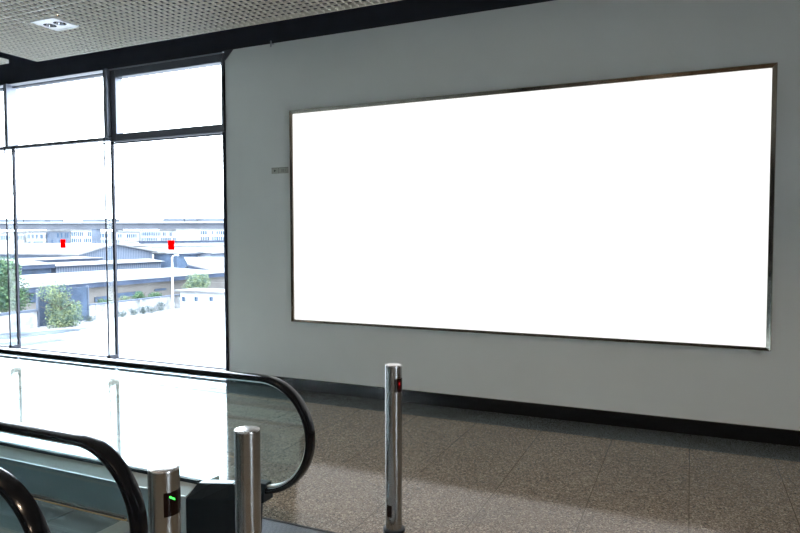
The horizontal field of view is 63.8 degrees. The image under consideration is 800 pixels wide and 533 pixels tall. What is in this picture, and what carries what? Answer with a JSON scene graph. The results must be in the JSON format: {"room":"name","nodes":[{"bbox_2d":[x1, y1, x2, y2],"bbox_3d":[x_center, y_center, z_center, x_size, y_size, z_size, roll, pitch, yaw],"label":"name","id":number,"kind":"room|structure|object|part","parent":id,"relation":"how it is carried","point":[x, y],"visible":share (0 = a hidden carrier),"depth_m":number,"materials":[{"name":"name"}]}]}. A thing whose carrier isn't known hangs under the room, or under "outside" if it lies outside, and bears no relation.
{"room":"airport terminal","nodes":[
{"label":"airport terminal","id":0,"kind":"room"},
{"bbox_2d":[0,58,8,64],"bbox_3d":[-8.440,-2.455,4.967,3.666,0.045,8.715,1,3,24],"label":"recessed light","id":1,"kind":"object","parent":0,"point":[2,60],"visible":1,"depth_m":8.15,"materials":[{"name":"white metal"}]},
{"bbox_2d":[0,0,142,29],"bbox_3d":[-2.951,-3.219,1.598,18.100,0.300,12.250,1,3,24],"label":"ceiling","id":2,"kind":"structure","parent":0,"point":[7,0],"depth_m":8.37,"materials":[{"name":"grey metal"}]},
{"bbox_2d":[147,462,180,532],"bbox_3d":[-0.773,1.154,2.130,0.132,0.994,0.132,1,3,24],"label":"post","id":3,"kind":"object","parent":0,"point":[164,488],"visible":1,"depth_m":2.07,"materials":[{"name":"metal"}]},
{"bbox_2d":[103,52,228,381],"bbox_3d":[-2.957,-0.579,8.099,1.912,3.940,0.200,1,3,24],"label":"window","id":4,"kind":"structure","parent":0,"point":[112,78],"depth_m":8.16,"materials":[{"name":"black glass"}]},
{"bbox_3d":[-3.783,-0.235,8.527,0.038,2.902,0.030,1,3,24],"label":"mullion post","id":5,"kind":"part","parent":4,"relation":"part of","materials":[{"name":"black metal"}]},
{"bbox_3d":[-2.920,-2.084,8.057,1.860,0.930,0.120,1,3,24],"label":"sash","id":6,"kind":"part","parent":4,"relation":"part of","materials":[{"name":"grey metal"}]},
{"bbox_2d":[168,240,173,249],"bbox_3d":[-2.889,-0.270,8.119,0.105,0.120,0.002,1,3,24],"label":"window sticker","id":7,"kind":"object","parent":4,"relation":"attached to","point":[170,242],"visible":1,"depth_m":8.12,"materials":[{"name":"red plastic"}]},
{"bbox_3d":[-2.908,1.377,8.222,1.860,0.020,0.060,1,3,24],"label":"sill","id":8,"kind":"part","parent":4,"relation":"part of","materials":[{"name":"silver metal"}]},
{"bbox_2d":[0,0,399,61],"bbox_3d":[-0.714,-2.317,1.535,12.456,0.045,8.815,1,3,24],"label":"grid","id":9,"kind":"object","parent":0,"point":[14,32],"visible":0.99,"depth_m":6.57,"materials":[{"name":"grey metal"}]},
{"bbox_2d":[30,15,78,30],"bbox_3d":[-3.592,-2.558,6.691,0.336,0.086,0.310,1,3,24],"label":"recessed light","id":10,"kind":"object","parent":9,"relation":"attached to","point":[52,23],"visible":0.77,"depth_m":6.70,"materials":[{"name":"white metal"}]},
{"bbox_3d":[-3.592,-2.519,6.693,0.296,0.001,0.270,1,3,24],"label":"plate","id":11,"kind":"part","parent":10,"relation":"part of","materials":[{"name":"white metal"}]},
{"bbox_2d":[0,365,799,532],"bbox_3d":[-3.092,1.842,1.489,18.100,0.300,11.510,1,3,24],"label":"floor","id":12,"kind":"structure","parent":0,"point":[458,476],"depth_m":4.94,"materials":[{"name":"stone"}]},
{"bbox_2d":[0,467,50,532],"bbox_3d":[-5.466,1.126,3.432,10.450,0.965,1.627,1,3,24],"label":"handrail","id":13,"kind":"object","parent":12,"relation":"on","point":[24,506],"visible":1,"depth_m":2.13,"materials":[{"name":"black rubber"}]},
{"bbox_2d":[0,347,336,532],"bbox_3d":[-4.808,1.059,4.889,10.450,0.965,1.627,1,3,24],"label":"escalator","id":14,"kind":"object","parent":12,"relation":"on","point":[94,489],"visible":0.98,"depth_m":3.92,"materials":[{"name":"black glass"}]},
{"bbox_3d":[-5.407,0.939,4.450,9.714,0.683,0.072,1,3,24],"label":"handrail","id":15,"kind":"part","parent":14,"relation":"part of","materials":[{"name":"black rubber"}]},
{"bbox_3d":[-5.319,1.397,5.635,8.915,0.223,0.019,1,3,24],"label":"skirt panel","id":16,"kind":"part","parent":14,"relation":"part of","materials":[{"name":"metal"}]},
{"bbox_3d":[-1.836,1.590,3.532,0.160,0.011,0.901,1,3,24],"label":"comb plate","id":17,"kind":"part","parent":14,"relation":"part of","materials":[{"name":"grey metal"}]},
{"bbox_3d":[-1.373,1.466,3.841,0.245,0.215,0.002,1,3,24],"label":"panel","id":18,"kind":"part","parent":14,"relation":"part of","materials":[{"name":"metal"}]},
{"bbox_3d":[-0.901,1.609,3.137,1.870,0.005,1.609,1,3,24],"label":"landing plate","id":19,"kind":"part","parent":14,"relation":"part of","materials":[{"name":"grey metal"}]},
{"bbox_2d":[234,426,260,532],"bbox_3d":[-0.590,1.130,2.507,0.130,1.006,0.130,1,3,24],"label":"post","id":20,"kind":"object","parent":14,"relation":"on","point":[247,463],"visible":1,"depth_m":2.45,"materials":[{"name":"metal"}]},
{"bbox_2d":[383,363,404,532],"bbox_3d":[-0.037,1.079,3.820,0.132,1.000,0.132,1,3,24],"label":"post","id":21,"kind":"object","parent":12,"relation":"on","point":[393,371],"visible":1,"depth_m":3.78,"materials":[{"name":"metal"}]},
{"bbox_2d":[225,0,799,430],"bbox_3d":[2.873,-0.497,5.653,10.730,3.970,0.300,1,3,24],"label":"wall","id":22,"kind":"structure","parent":0,"point":[556,41],"depth_m":6.30,"materials":[{"name":"grey paint"}]},
{"bbox_2d":[224,49,232,60],"bbox_3d":[-2.025,-2.501,7.604,0.130,0.120,0.012,1,3,24],"label":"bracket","id":23,"kind":"object","parent":22,"relation":"attached to","point":[227,53],"visible":1,"depth_m":7.61,"materials":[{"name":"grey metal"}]},
{"bbox_2d":[272,168,278,173],"bbox_3d":[-1.436,-1.103,7.406,0.103,0.068,0.006,1,3,24],"label":"wall label","id":24,"kind":"object","parent":22,"relation":"attached to","point":[274,170],"visible":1,"depth_m":7.40,"materials":[{"name":"grey plastic"}]},
{"bbox_2d":[0,0,553,91],"bbox_3d":[-0.484,-2.931,7.075,18.100,0.780,0.270,1,3,24],"label":"ceiling","id":25,"kind":"structure","parent":22,"relation":"attached to","point":[19,71],"depth_m":7.63,"materials":[{"name":"paint"}]},
{"bbox_2d":[279,167,287,173],"bbox_3d":[-1.329,-1.101,7.358,0.123,0.068,0.006,1,3,24],"label":"wall label","id":26,"kind":"object","parent":22,"relation":"attached to","point":[281,169],"visible":1,"depth_m":7.36,"materials":[{"name":"grey"}]},
{"bbox_2d":[0,356,799,461],"bbox_3d":[-0.632,1.590,6.928,18.100,0.300,0.440,1,3,24],"label":"trim","id":27,"kind":"structure","parent":22,"relation":"attached to","point":[714,444],"depth_m":6.35,"materials":[{"name":"stone"}]},
{"bbox_2d":[228,376,799,446],"bbox_3d":[2.698,1.424,5.645,10.480,0.133,0.020,1,3,24],"label":"baseboard","id":28,"kind":"structure","parent":22,"relation":"attached to","point":[788,437],"depth_m":6.14,"materials":[{"name":"black stone"}]},
{"bbox_2d":[289,62,777,350],"bbox_3d":[0.938,-0.523,6.328,4.766,2.384,0.062,1,3,24],"label":"billboard","id":29,"kind":"object","parent":22,"relation":"attached to","point":[637,209],"visible":1,"depth_m":6.11,"materials":[{"name":"white"}]},
{"bbox_3d":[-1.221,-0.562,7.303,0.027,2.384,0.062,1,3,24],"label":"rail","id":30,"kind":"part","parent":29,"relation":"part of","materials":[{"name":"metal"}]},
{"bbox_3d":[0.941,0.655,6.381,4.766,0.025,0.062,1,3,24],"label":"rail","id":31,"kind":"part","parent":29,"relation":"part of","materials":[{"name":"metal"}]},
{"bbox_3d":[0.935,-1.696,6.275,4.766,0.036,0.062,1,3,24],"label":"rail","id":32,"kind":"part","parent":29,"relation":"part of","materials":[{"name":"metal"}]},
{"bbox_3d":[3.093,-0.484,5.355,0.036,2.384,0.062,1,3,24],"label":"rail","id":33,"kind":"part","parent":29,"relation":"part of","materials":[{"name":"metal"}]},
{"label":"outside","id":34,"kind":"structure","parent":0,"visible":0},
{"bbox_3d":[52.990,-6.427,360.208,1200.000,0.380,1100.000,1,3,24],"label":"ground","id":35,"kind":"structure","parent":34,"visible":0},
{"bbox_2d":[0,232,24,242],"bbox_3d":[-149.278,-6.717,240.166,14.700,11.936,9.808,1,3,24],"label":"office block","id":36,"kind":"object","parent":35,"relation":"on","point":[3,236],"visible":0.23,"depth_m":236.46,"materials":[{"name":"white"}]},
{"bbox_2d":[0,256,33,312],"bbox_3d":[-43.763,2.693,70.658,5.657,7.960,4.917,0,3,0],"label":"round tree","id":37,"kind":"object","parent":35,"relation":"on","point":[4,303],"visible":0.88,"depth_m":70.31,"materials":[{"name":"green plant"}]},
{"bbox_2d":[12,231,46,242],"bbox_3d":[-145.270,-7.340,249.019,14.700,12.363,8.445,1,3,24],"label":"office block","id":38,"kind":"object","parent":35,"relation":"on","point":[29,236],"visible":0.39,"depth_m":245.16,"materials":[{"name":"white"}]},
{"bbox_2d":[6,261,54,274],"bbox_3d":[-72.836,1.687,122.394,12.600,5.419,7.039,1,3,24],"label":"warehouse","id":39,"kind":"structure","parent":35,"relation":"on","point":[28,267],"depth_m":120.18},
{"bbox_2d":[33,230,70,242],"bbox_3d":[-141.382,-7.964,257.607,14.700,12.814,10.770,1,3,24],"label":"office block","id":40,"kind":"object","parent":35,"relation":"on","point":[52,236],"visible":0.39,"depth_m":253.62,"materials":[{"name":"blue"}]},
{"bbox_2d":[2,256,102,264],"bbox_3d":[-79.495,0.791,141.639,14.600,5.503,21.665,1,3,24],"label":"warehouse","id":41,"kind":"structure","parent":35,"relation":"on","point":[73,258],"depth_m":140.58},
{"bbox_2d":[46,229,91,242],"bbox_3d":[-136.934,-8.704,267.430,14.700,13.387,11.094,1,3,24],"label":"office block","id":42,"kind":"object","parent":35,"relation":"on","point":[76,235],"visible":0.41,"depth_m":263.53,"materials":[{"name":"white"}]},
{"bbox_2d":[0,243,157,260],"bbox_3d":[-96.163,-2.429,181.644,47.200,8.404,26.338,1,3,24],"label":"gabled hall","id":43,"kind":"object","parent":35,"relation":"on","point":[25,250],"visible":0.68,"depth_m":171.69,"materials":[{"name":"white metal"}]},
{"bbox_2d":[90,228,101,242],"bbox_3d":[-115.621,-7.857,244.913,3.500,13.627,2.600,1,3,24],"label":"slim tower","id":44,"kind":"structure","parent":35,"relation":"on","point":[96,232],"depth_m":243.91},
{"bbox_2d":[97,297,111,302],"bbox_3d":[-37.171,4.993,80.868,1.793,2.443,2.229,0,3,4],"label":"bush","id":45,"kind":"object","parent":35,"relation":"on","point":[101,299],"visible":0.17,"depth_m":80.65,"materials":[{"name":"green plant"}]},
{"bbox_2d":[101,231,111,242],"bbox_3d":[-132.482,-8.848,277.286,14.700,12.763,7.786,1,3,24],"label":"office block","id":46,"kind":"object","parent":35,"relation":"on","point":[103,239],"visible":0.23,"depth_m":274.87,"materials":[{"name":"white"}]},
{"bbox_2d":[50,259,164,272],"bbox_3d":[-64.877,1.169,139.033,9.400,4.915,28.190,1,3,24],"label":"warehouse","id":47,"kind":"structure","parent":35,"relation":"on","point":[77,266],"depth_m":135.26,"materials":[{"name":"white metal"}]},
{"bbox_2d":[0,218,223,231],"bbox_3d":[-160.037,-15.770,348.627,259.274,20.282,124.418,1,3,24],"label":"viaduct","id":48,"kind":"object","parent":35,"relation":"on","point":[166,223],"visible":0.47,"depth_m":344.30,"materials":[{"name":"concrete"}]},
{"bbox_2d":[0,268,224,311],"bbox_3d":[-51.646,3.080,105.826,26.900,4.033,40.394,1,3,24],"label":"warehouse","id":49,"kind":"structure","parent":35,"relation":"on","point":[148,280],"depth_m":100.55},
{"bbox_3d":[-47.560,4.084,84.958,0.150,1.207,2.904,1,3,24],"label":"doorway","id":50,"kind":"part","parent":49,"relation":"part of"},
{"bbox_3d":[-41.471,4.275,98.453,0.150,0.695,4.638,1,3,24],"label":"doorway","id":51,"kind":"part","parent":49,"relation":"part of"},
{"bbox_2d":[118,296,130,300],"bbox_3d":[-35.956,4.884,83.694,2.392,2.400,2.500,1,3,24],"label":"bush","id":52,"kind":"object","parent":35,"relation":"on","point":[123,297],"visible":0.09,"depth_m":83.47,"materials":[{"name":"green plant"}]},
{"bbox_2d":[111,231,139,243],"bbox_3d":[-127.604,-9.275,288.075,14.700,12.621,15.011,1,3,24],"label":"office block","id":53,"kind":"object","parent":35,"relation":"on","point":[120,236],"visible":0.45,"depth_m":285.09,"materials":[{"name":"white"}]},
{"bbox_2d":[131,291,145,298],"bbox_3d":[-34.670,4.607,86.394,2.448,2.698,2.492,0,3,6],"label":"bush","id":54,"kind":"object","parent":35,"relation":"on","point":[138,294],"visible":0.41,"depth_m":85.87,"materials":[{"name":"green plant"}]},
{"bbox_2d":[117,230,175,240],"bbox_3d":[-119.238,-10.591,306.555,14.700,13.542,24.465,1,3,24],"label":"office block","id":55,"kind":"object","parent":35,"relation":"on","point":[144,235],"visible":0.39,"depth_m":299.94,"materials":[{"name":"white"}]},
{"bbox_2d":[148,292,163,296],"bbox_3d":[-33.803,4.668,89.050,2.500,2.340,2.078,-1,3,-23],"label":"bush","id":56,"kind":"object","parent":35,"relation":"on","point":[154,293],"visible":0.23,"depth_m":88.77,"materials":[{"name":"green plant"}]},
{"bbox_2d":[152,251,165,258],"bbox_3d":[-77.982,-1.956,201.032,8.400,5.624,7.179,1,3,24],"label":"warehouse","id":57,"kind":"structure","parent":35,"relation":"on","point":[158,251],"depth_m":197.59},
{"bbox_2d":[119,240,223,245],"bbox_3d":[-92.073,-6.604,270.145,11.700,8.737,54.612,1,3,24],"label":"warehouse","id":58,"kind":"structure","parent":35,"relation":"on","point":[153,242],"depth_m":261.16,"materials":[{"name":"white metal"}]},
{"bbox_2d":[153,252,200,268],"bbox_3d":[-64.899,-1.389,187.499,9.400,5.652,9.519,1,3,24],"label":"warehouse","id":59,"kind":"structure","parent":35,"relation":"on","point":[179,261],"depth_m":183.80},
{"bbox_2d":[134,244,223,253],"bbox_3d":[-80.934,-4.504,240.578,12.400,7.158,42.442,1,3,24],"label":"warehouse","id":60,"kind":"structure","parent":35,"relation":"on","point":[209,247],"depth_m":234.62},
{"bbox_2d":[181,271,212,288],"bbox_3d":[-33.540,2.894,105.821,4.661,4.350,5.367,1,3,24],"label":"tree","id":61,"kind":"object","parent":35,"relation":"on","point":[201,282],"visible":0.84,"depth_m":105.19,"materials":[{"name":"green plant"}]},
{"bbox_2d":[176,228,223,239],"bbox_3d":[-92.614,-10.836,304.753,14.700,14.071,22.212,1,3,24],"label":"office block","id":62,"kind":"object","parent":35,"relation":"on","point":[189,233],"visible":0.38,"depth_m":295.72,"materials":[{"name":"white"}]},
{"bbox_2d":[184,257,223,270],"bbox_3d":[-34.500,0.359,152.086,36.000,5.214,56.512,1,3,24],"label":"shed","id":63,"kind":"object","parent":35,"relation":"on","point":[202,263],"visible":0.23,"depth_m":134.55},
{"bbox_2d":[194,251,223,256],"bbox_3d":[-58.208,-1.851,196.225,12.400,5.756,11.935,1,3,24],"label":"warehouse","id":64,"kind":"structure","parent":35,"relation":"on","point":[203,253],"depth_m":190.77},
{"bbox_3d":[-0.480,1.575,7.265,18.100,0.300,0.300,1,3,24],"label":"trim","id":65,"kind":"structure","parent":0,"visible":0},
{"bbox_2d":[0,88,20,357],"bbox_3d":[-6.508,-0.643,9.691,1.968,3.940,0.180,1,3,24],"label":"window","id":66,"kind":"structure","parent":65,"relation":"on","point":[1,147],"depth_m":9.41,"materials":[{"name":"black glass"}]},
{"bbox_3d":[-6.455,1.313,9.824,1.915,0.020,0.060,1,3,24],"label":"sill","id":67,"kind":"part","parent":66,"relation":"part of","materials":[{"name":"silver metal"}]},
{"bbox_2d":[3,73,118,368],"bbox_3d":[-4.722,-0.611,8.885,1.968,3.940,0.180,1,3,24],"label":"window","id":68,"kind":"structure","parent":65,"relation":"on","point":[9,91],"depth_m":9.18,"materials":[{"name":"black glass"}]},
{"bbox_3d":[-5.569,-0.268,9.333,0.038,2.902,0.030,1,3,24],"label":"mullion post","id":69,"kind":"part","parent":68,"relation":"part of","materials":[{"name":"black metal"}]},
{"bbox_2d":[60,239,65,247],"bbox_3d":[-4.678,-0.317,8.925,0.100,0.120,0.002,1,3,24],"label":"window sticker","id":70,"kind":"object","parent":68,"relation":"attached to","point":[62,241],"visible":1,"depth_m":8.93,"materials":[{"name":"red plastic"}]},
{"bbox_3d":[-4.669,1.345,9.017,1.915,0.020,0.060,1,3,24],"label":"sill","id":71,"kind":"part","parent":68,"relation":"part of","materials":[{"name":"silver metal"}]},
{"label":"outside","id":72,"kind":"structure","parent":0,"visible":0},
{"bbox_2d":[0,308,225,369],"bbox_3d":[27.240,6.801,68.514,126.500,0.400,133.400,1,3,24],"label":"ground","id":73,"kind":"structure","parent":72,"point":[178,335],"depth_m":62.53,"materials":[{"name":"concrete"}]},
{"bbox_2d":[0,309,37,332],"bbox_3d":[-42.128,5.913,65.160,0.400,2.000,11.450,1,3,24],"label":"wall","id":74,"kind":"structure","parent":73,"relation":"on","point":[28,318],"depth_m":68.58,"materials":[{"name":"white concrete"}]},
{"bbox_2d":[0,339,68,347],"bbox_3d":[-34.821,7.122,59.737,7.391,0.040,3.331,-2,3,-38],"label":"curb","id":75,"kind":"object","parent":73,"relation":"on","point":[23,343],"visible":0.85,"depth_m":59.99,"materials":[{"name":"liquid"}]},
{"bbox_2d":[0,327,93,339],"bbox_3d":[-37.550,6.850,66.230,5.166,0.010,11.232,2,3,35],"label":"puddle","id":76,"kind":"object","parent":73,"relation":"on","point":[3,336],"visible":0.99,"depth_m":65.87,"materials":[{"name":"liquid"}]},
{"bbox_2d":[38,334,80,337],"bbox_3d":[-33.722,6.948,63.764,3.897,0.020,2.113,-2,3,-32],"label":"puddle","id":77,"kind":"object","parent":73,"relation":"on","point":[70,335],"visible":1,"depth_m":63.74,"materials":[{"name":"liquid"}]},
{"bbox_2d":[35,279,84,328],"bbox_3d":[-37.214,4.044,70.419,4.149,5.258,4.341,0,3,6],"label":"bushy shrub","id":78,"kind":"object","parent":73,"relation":"on","point":[58,315],"visible":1,"depth_m":70.31,"materials":[{"name":"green plant"}]},
{"bbox_2d":[36,285,89,326],"bbox_3d":[-38.409,4.453,73.462,0.300,4.150,6.610,1,3,24],"label":"gate","id":79,"kind":"object","parent":73,"relation":"on","point":[81,294],"visible":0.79,"depth_m":74.29,"materials":[{"name":"blue metal"}]},
{"bbox_3d":[-39.736,4.589,70.526,0.300,4.150,0.160,1,3,24],"label":"post","id":80,"kind":"part","parent":79,"relation":"part of","materials":[{"name":"metal"}]},
{"bbox_3d":[-37.081,4.317,76.398,0.300,4.150,0.160,1,3,24],"label":"post","id":81,"kind":"part","parent":79,"relation":"part of","materials":[{"name":"metal"}]},
{"bbox_2d":[83,314,96,320],"bbox_3d":[-36.332,5.997,75.413,1.489,0.898,1.627,1,3,24],"label":"clump","id":82,"kind":"object","parent":73,"relation":"on","point":[90,317],"visible":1,"depth_m":75.29,"materials":[{"name":"grey plant"}]},
{"bbox_2d":[118,310,127,316],"bbox_3d":[-34.366,5.767,79.575,1.361,0.972,1.403,1,3,24],"label":"clump","id":83,"kind":"object","parent":73,"relation":"on","point":[120,314],"visible":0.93,"depth_m":79.52,"materials":[{"name":"grey plant"}]},
{"bbox_2d":[129,308,138,315],"bbox_3d":[-33.598,5.597,81.144,1.320,1.161,1.536,1,3,24],"label":"clump","id":84,"kind":"object","parent":73,"relation":"on","point":[134,311],"visible":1,"depth_m":81.01,"materials":[{"name":"grey plant"}]},
{"bbox_2d":[89,294,180,318],"bbox_3d":[-33.510,5.085,84.156,0.450,1.900,16.800,1,3,24],"label":"wall","id":85,"kind":"structure","parent":73,"relation":"on","point":[98,309],"depth_m":82.48,"materials":[{"name":"white concrete"}]},
{"bbox_2d":[140,305,147,313],"bbox_3d":[-33.003,5.415,82.588,1.260,1.390,1.632,-3,4,-43],"label":"clump","id":86,"kind":"object","parent":73,"relation":"on","point":[143,309],"visible":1,"depth_m":82.48,"materials":[{"name":"grey plant"}]},
{"bbox_2d":[146,304,157,312],"bbox_3d":[-32.414,5.493,83.697,1.469,1.134,1.139,1,3,24],"label":"clump","id":87,"kind":"object","parent":73,"relation":"on","point":[151,310],"visible":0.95,"depth_m":83.66,"materials":[{"name":"grey plant"}]},
{"bbox_2d":[155,301,164,310],"bbox_3d":[-31.815,5.283,85.408,1.167,1.394,1.528,0,3,0],"label":"clump","id":88,"kind":"object","parent":73,"relation":"on","point":[161,303],"visible":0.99,"depth_m":85.40,"materials":[{"name":"grey plant"}]},
{"bbox_2d":[171,255,178,310],"bbox_3d":[-29.899,2.189,85.574,1.230,7.540,0.260,1,3,24],"label":"street lamp","id":89,"kind":"object","parent":73,"relation":"on","point":[173,255],"visible":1,"depth_m":85.68,"materials":[{"name":"white metal"}]},
{"bbox_2d":[174,288,224,311],"bbox_3d":[-25.762,4.521,87.381,9.100,2.700,4.300,1,3,24],"label":"hut","id":90,"kind":"object","parent":73,"relation":"on","point":[195,299],"visible":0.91,"depth_m":85.85,"materials":[{"name":"silver metal"}]}
]}

